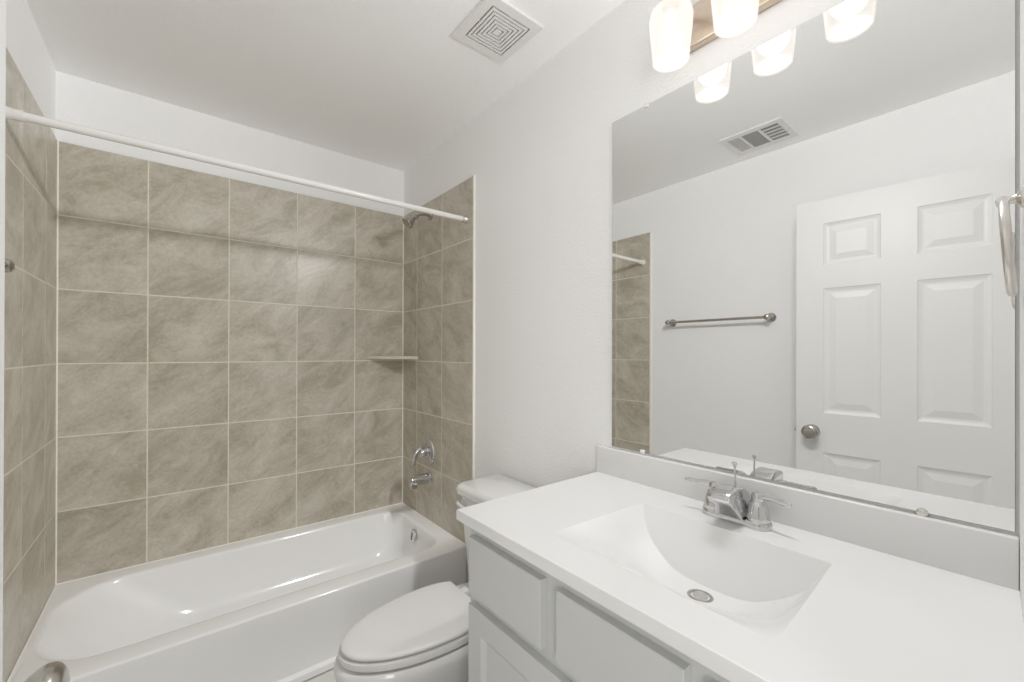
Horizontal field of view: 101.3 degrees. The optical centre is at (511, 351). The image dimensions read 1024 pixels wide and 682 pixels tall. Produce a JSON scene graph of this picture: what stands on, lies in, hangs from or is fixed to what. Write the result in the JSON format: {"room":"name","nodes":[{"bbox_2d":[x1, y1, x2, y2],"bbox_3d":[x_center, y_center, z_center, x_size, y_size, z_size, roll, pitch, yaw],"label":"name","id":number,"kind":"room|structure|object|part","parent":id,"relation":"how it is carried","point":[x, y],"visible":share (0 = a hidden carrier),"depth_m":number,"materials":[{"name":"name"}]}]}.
{"room":"bathroom","nodes":[
{"label":"bathroom","id":0,"kind":"room"},
{"bbox_2d":[3,0,56,681],"bbox_3d":[-1.099,0.053,0.665,0.130,2.440,2.676,0,0,-39],"label":"wall","id":1,"kind":"structure","parent":0,"point":[30,307],"depth_m":1.40,"materials":[{"name":"beige tile"}]},
{"bbox_2d":[5,258,14,272],"bbox_3d":[-1.051,-0.209,0.759,0.082,0.054,0.666,0,0,-39],"label":"towel bar","id":2,"kind":"object","parent":1,"relation":"attached to","point":[9,264],"visible":0.76,"depth_m":1.01,"materials":[{"name":"silver metal"}]},
{"bbox_2d":[5,106,468,223],"bbox_3d":[-0.822,-0.666,1.639,1.524,0.050,0.046,0,0,-39],"label":"shower curtain rod","id":3,"kind":"object","parent":1,"relation":"attached to","point":[10,113],"visible":0.86,"depth_m":1.43,"materials":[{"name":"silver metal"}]},
{"bbox_2d":[55,71,403,584],"bbox_3d":[-1.332,0.055,2.265,1.780,2.440,0.134,0,0,-39],"label":"wall","id":4,"kind":"structure","parent":0,"point":[218,328],"depth_m":2.07,"materials":[{"name":"beige tile"}]},
{"bbox_2d":[368,356,417,359],"bbox_3d":[-0.720,0.035,2.542,0.225,0.020,0.212,0,0,-39],"label":"corner shelf","id":5,"kind":"object","parent":4,"relation":"attached to","point":[369,357],"visible":1,"depth_m":2.53,"materials":[{"name":"stone"}]},
{"bbox_2d":[304,668,335,681],"bbox_3d":[-0.609,1.321,0.117,3.348,0.105,4.386,0,0,-39],"label":"floor","id":6,"kind":"structure","parent":0,"point":[328,676],"depth_m":1.64,"materials":[{"name":"tile"}]},
{"bbox_2d":[7,502,466,681],"bbox_3d":[-1.052,1.116,1.914,1.523,0.309,0.772,0,0,-39],"label":"bathtub","id":7,"kind":"object","parent":6,"relation":"on","point":[280,606],"visible":0.9,"depth_m":1.77,"materials":[{"name":"ceramic"}]},
{"bbox_3d":[-0.560,1.037,2.370,0.020,0.072,0.072,0,0,-39],"label":"overflow plate","id":8,"kind":"part","parent":7,"relation":"part of","materials":[{"name":"silver metal"}]},
{"bbox_2d":[334,474,534,681],"bbox_3d":[-0.212,0.909,1.460,0.775,0.727,0.506,0,0,-39],"label":"toilet","id":9,"kind":"object","parent":6,"relation":"on","point":[422,634],"visible":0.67,"depth_m":1.30,"materials":[{"name":"ceramic"}]},
{"bbox_3d":[-0.260,1.095,1.421,0.652,0.354,0.332,0,0,-39],"label":"bowl","id":10,"kind":"part","parent":9,"relation":"part of","materials":[{"name":"white ceramic"}]},
{"bbox_3d":[-0.327,0.901,1.367,0.456,0.024,0.321,0,0,-39],"label":"seat","id":11,"kind":"part","parent":9,"relation":"part of","materials":[{"name":"plastic"}]},
{"bbox_3d":[-0.327,0.876,1.366,0.442,0.015,0.308,0,0,-39],"label":"lid","id":12,"kind":"part","parent":9,"relation":"part of","materials":[{"name":"plastic"}]},
{"bbox_3d":[-0.197,0.618,1.692,0.039,0.028,0.080,0,0,-39],"label":"flush lever","id":13,"kind":"part","parent":9,"relation":"part of","materials":[{"name":"plastic"}]},
{"bbox_3d":[0.003,0.753,1.633,0.206,0.326,0.476,0,0,-39],"label":"tank","id":14,"kind":"part","parent":9,"relation":"part of","materials":[{"name":"white ceramic"}]},
{"bbox_3d":[-0.001,0.567,1.630,0.235,0.042,0.506,0,0,-39],"label":"tank lid","id":15,"kind":"part","parent":9,"relation":"part of","materials":[{"name":"white ceramic"}]},
{"bbox_2d":[468,528,730,681],"bbox_3d":[0.382,0.857,0.917,0.562,0.834,0.914,0,0,-39],"label":"vanity cabinet","id":16,"kind":"object","parent":6,"relation":"on","point":[526,624],"visible":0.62,"depth_m":0.88,"materials":[{"name":"paint"}]},
{"bbox_3d":[-0.020,0.547,0.983,0.019,0.144,0.271,0,0,-39],"label":"drawer","id":17,"kind":"part","parent":16,"relation":"part of","materials":[{"name":"paint"}]},
{"bbox_3d":[0.030,0.904,0.919,0.019,0.515,0.433,0,0,-39],"label":"cabinet door","id":18,"kind":"part","parent":16,"relation":"part of","materials":[{"name":"paint"}]},
{"bbox_3d":[0.179,0.547,0.737,0.019,0.144,0.269,0,0,-39],"label":"false drawer","id":19,"kind":"part","parent":16,"relation":"part of","materials":[{"name":"paint"}]},
{"bbox_2d":[456,445,1023,681],"bbox_3d":[0.380,0.429,0.908,0.580,0.214,0.954,0,0,-39],"label":"countertop","id":20,"kind":"structure","parent":16,"relation":"on","point":[838,589],"depth_m":0.80,"materials":[{"name":"stone"}]},
{"bbox_2d":[685,462,791,531],"bbox_3d":[0.527,0.343,1.014,0.128,0.138,0.248,0,0,-39],"label":"faucet","id":21,"kind":"object","parent":20,"relation":"on","point":[729,503],"visible":1,"depth_m":0.98,"materials":[{"name":"silver metal"}]},
{"bbox_3d":[0.498,0.341,1.094,0.030,0.023,0.088,0,0,-39],"label":"lever handle","id":22,"kind":"part","parent":21,"relation":"part of","materials":[{"name":"silver metal"}]},
{"bbox_3d":[0.517,0.373,1.071,0.053,0.047,0.053,0,0,-39],"label":"handle","id":23,"kind":"part","parent":21,"relation":"part of","materials":[{"name":"silver metal"}]},
{"bbox_3d":[0.527,0.359,1.014,0.128,0.074,0.066,0,0,-39],"label":"spout","id":24,"kind":"part","parent":21,"relation":"part of","materials":[{"name":"silver metal"}]},
{"bbox_3d":[0.558,0.337,1.050,0.021,0.124,0.013,0,0,-39],"label":"pull rod","id":25,"kind":"part","parent":21,"relation":"part of","materials":[{"name":"silver metal"}]},
{"bbox_3d":[0.549,0.403,1.032,0.056,0.018,0.160,0,0,-39],"label":"plate","id":26,"kind":"part","parent":21,"relation":"part of","materials":[{"name":"silver metal"}]},
{"bbox_3d":[0.581,0.373,0.993,0.053,0.047,0.053,0,0,-39],"label":"handle","id":27,"kind":"part","parent":21,"relation":"part of","materials":[{"name":"silver metal"}]},
{"bbox_3d":[0.599,0.341,0.969,0.030,0.023,0.088,0,0,-39],"label":"lever handle","id":28,"kind":"part","parent":21,"relation":"part of","materials":[{"name":"silver metal"}]},
{"bbox_2d":[26,0,624,171],"bbox_3d":[-0.602,-1.216,0.121,3.348,0.100,4.386,0,0,-39],"label":"ceiling","id":29,"kind":"structure","parent":0,"point":[381,82],"depth_m":1.68,"materials":[{"name":"white paint"}]},
{"bbox_2d":[451,0,543,63],"bbox_3d":[-0.053,-1.157,1.517,0.236,0.009,0.244,0,0,-39],"label":"exhaust fan","id":30,"kind":"object","parent":29,"relation":"attached to","point":[497,29],"visible":1,"depth_m":1.50,"materials":[{"name":"white plastic"}]},
{"bbox_2d":[467,6,527,53],"bbox_3d":[-0.053,-1.156,1.517,0.164,0.006,0.164,0,0,-39],"label":"grille","id":31,"kind":"object","parent":30,"relation":"attached to","point":[495,30],"depth_m":1.51,"materials":[{"name":"white plastic"}]},
{"bbox_2d":[403,0,1019,588],"bbox_3d":[0.188,0.059,1.698,0.130,2.440,2.686,0,0,-39],"label":"wall","id":32,"kind":"structure","parent":0,"point":[507,311],"depth_m":1.74,"materials":[{"name":"white paint"}]},
{"bbox_2d":[402,212,432,228],"bbox_3d":[-0.532,-0.749,2.359,0.170,0.127,0.068,0,0,-39],"label":"showerhead","id":33,"kind":"object","parent":32,"relation":"attached to","point":[408,222],"visible":0.91,"depth_m":2.33,"materials":[{"name":"silver metal"}]},
{"bbox_3d":[-0.506,-0.772,2.381,0.100,0.043,0.019,0,0,-39],"label":"shower arm","id":34,"kind":"part","parent":33,"relation":"part of","materials":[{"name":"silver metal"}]},
{"bbox_2d":[408,472,432,489],"bbox_3d":[-0.518,0.725,2.369,0.126,0.076,0.066,0,0,-39],"label":"tub spout","id":35,"kind":"object","parent":32,"relation":"attached to","point":[414,481],"visible":1,"depth_m":2.34,"materials":[{"name":"silver metal"}]},
{"bbox_2d":[412,438,434,465],"bbox_3d":[-0.519,0.575,2.396,0.095,0.158,0.158,0,0,-39],"label":"shower valve","id":36,"kind":"object","parent":32,"relation":"attached to","point":[426,451],"visible":1,"depth_m":2.38,"materials":[{"name":"silver metal"}]},
{"bbox_3d":[-0.531,0.597,2.387,0.066,0.104,0.056,0,0,-39],"label":"valve lever","id":37,"kind":"part","parent":36,"relation":"part of","materials":[{"name":"silver metal"}]},
{"bbox_3d":[-0.444,0.204,2.386,0.010,2.147,0.803,0,0,-39],"label":"panel","id":38,"kind":"part","parent":32,"relation":"part of","materials":[{"name":"tile"}]},
{"bbox_3d":[-0.189,0.204,2.068,0.010,2.149,0.012,0,0,-39],"label":"edge trim","id":39,"kind":"part","parent":32,"relation":"part of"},
{"bbox_2d":[649,0,781,72],"bbox_3d":[0.560,-0.878,1.014,0.176,0.197,0.520,0,0,-39],"label":"vanity light","id":40,"kind":"object","parent":32,"relation":"attached to","point":[677,28],"visible":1,"depth_m":1.08,"materials":[{"name":"white glass"}]},
{"bbox_3d":[0.426,-0.854,1.127,0.111,0.149,0.111,0,0,-39],"label":"lamp shade","id":41,"kind":"part","parent":40,"relation":"part of","materials":[{"name":"white glass"}]},
{"bbox_2d":[654,50,687,70],"bbox_3d":[0.426,-0.785,1.127,0.087,0.006,0.087,0,0,-39],"label":"diffuser","id":42,"kind":"object","parent":40,"relation":"attached to","point":[664,60],"depth_m":1.12,"materials":[{"name":"white glass"}]},
{"bbox_3d":[0.531,-0.854,0.998,0.111,0.149,0.111,0,0,-39],"label":"lamp shade","id":43,"kind":"part","parent":40,"relation":"part of","materials":[{"name":"white glass"}]},
{"bbox_2d":[715,9,755,35],"bbox_3d":[0.531,-0.785,0.998,0.087,0.006,0.087,0,0,-39],"label":"diffuser","id":44,"kind":"object","parent":40,"relation":"attached to","point":[728,22],"depth_m":0.99,"materials":[{"name":"white glass"}]},
{"bbox_3d":[0.619,-0.917,1.061,0.026,0.118,0.520,0,0,-39],"label":"plate","id":45,"kind":"part","parent":40,"relation":"part of","materials":[{"name":"silver metal"}]},
{"bbox_2d":[597,445,1018,590],"bbox_3d":[0.591,0.369,1.093,0.020,0.092,0.930,0,0,-39],"label":"backsplash","id":46,"kind":"structure","parent":32,"relation":"attached to","point":[990,556],"depth_m":0.89,"materials":[{"name":"stone"}]},
{"bbox_2d":[612,0,1015,531],"bbox_3d":[0.612,-0.227,1.078,0.010,1.105,0.872,0,0,-39],"label":"wall mirror","id":47,"kind":"object","parent":32,"relation":"attached to","point":[809,289],"visible":1,"depth_m":0.94,"materials":[{"name":"clear mirror"}]},
{"bbox_2d":[1020,0,1023,621],"bbox_3d":[-0.271,0.054,-0.294,3.110,2.440,0.144,0,0,-39],"label":"wall","id":48,"kind":"structure","parent":0,"point":[1021,1],"depth_m":0.68,"materials":[{"name":"white paint"}]},
{"bbox_2d":[0,0,69,681],"bbox_3d":[-0.388,0.254,0.163,0.171,2.012,0.786,0,0,-35],"label":"door","id":49,"kind":"structure","parent":48,"relation":"in","point":[56,671],"depth_m":0.48,"materials":[{"name":"white"}]},
{"bbox_3d":[-0.525,0.381,0.451,0.066,0.070,0.070,0,0,-35],"label":"knob","id":50,"kind":"part","parent":49,"relation":"part of","materials":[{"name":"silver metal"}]},
{"bbox_2d":[995,187,1023,295],"bbox_3d":[0.765,-0.167,0.646,0.154,0.164,0.030,0,0,-39],"label":"towel ring","id":51,"kind":"object","parent":48,"relation":"attached to","point":[1003,203],"visible":1,"depth_m":0.61,"materials":[{"name":"silver metal"}]},
{"bbox_3d":[0.765,-0.234,0.646,0.030,0.030,0.030,0,0,-39],"label":"ring post","id":52,"kind":"part","parent":51,"relation":"part of","materials":[{"name":"silver metal"}]}
]}

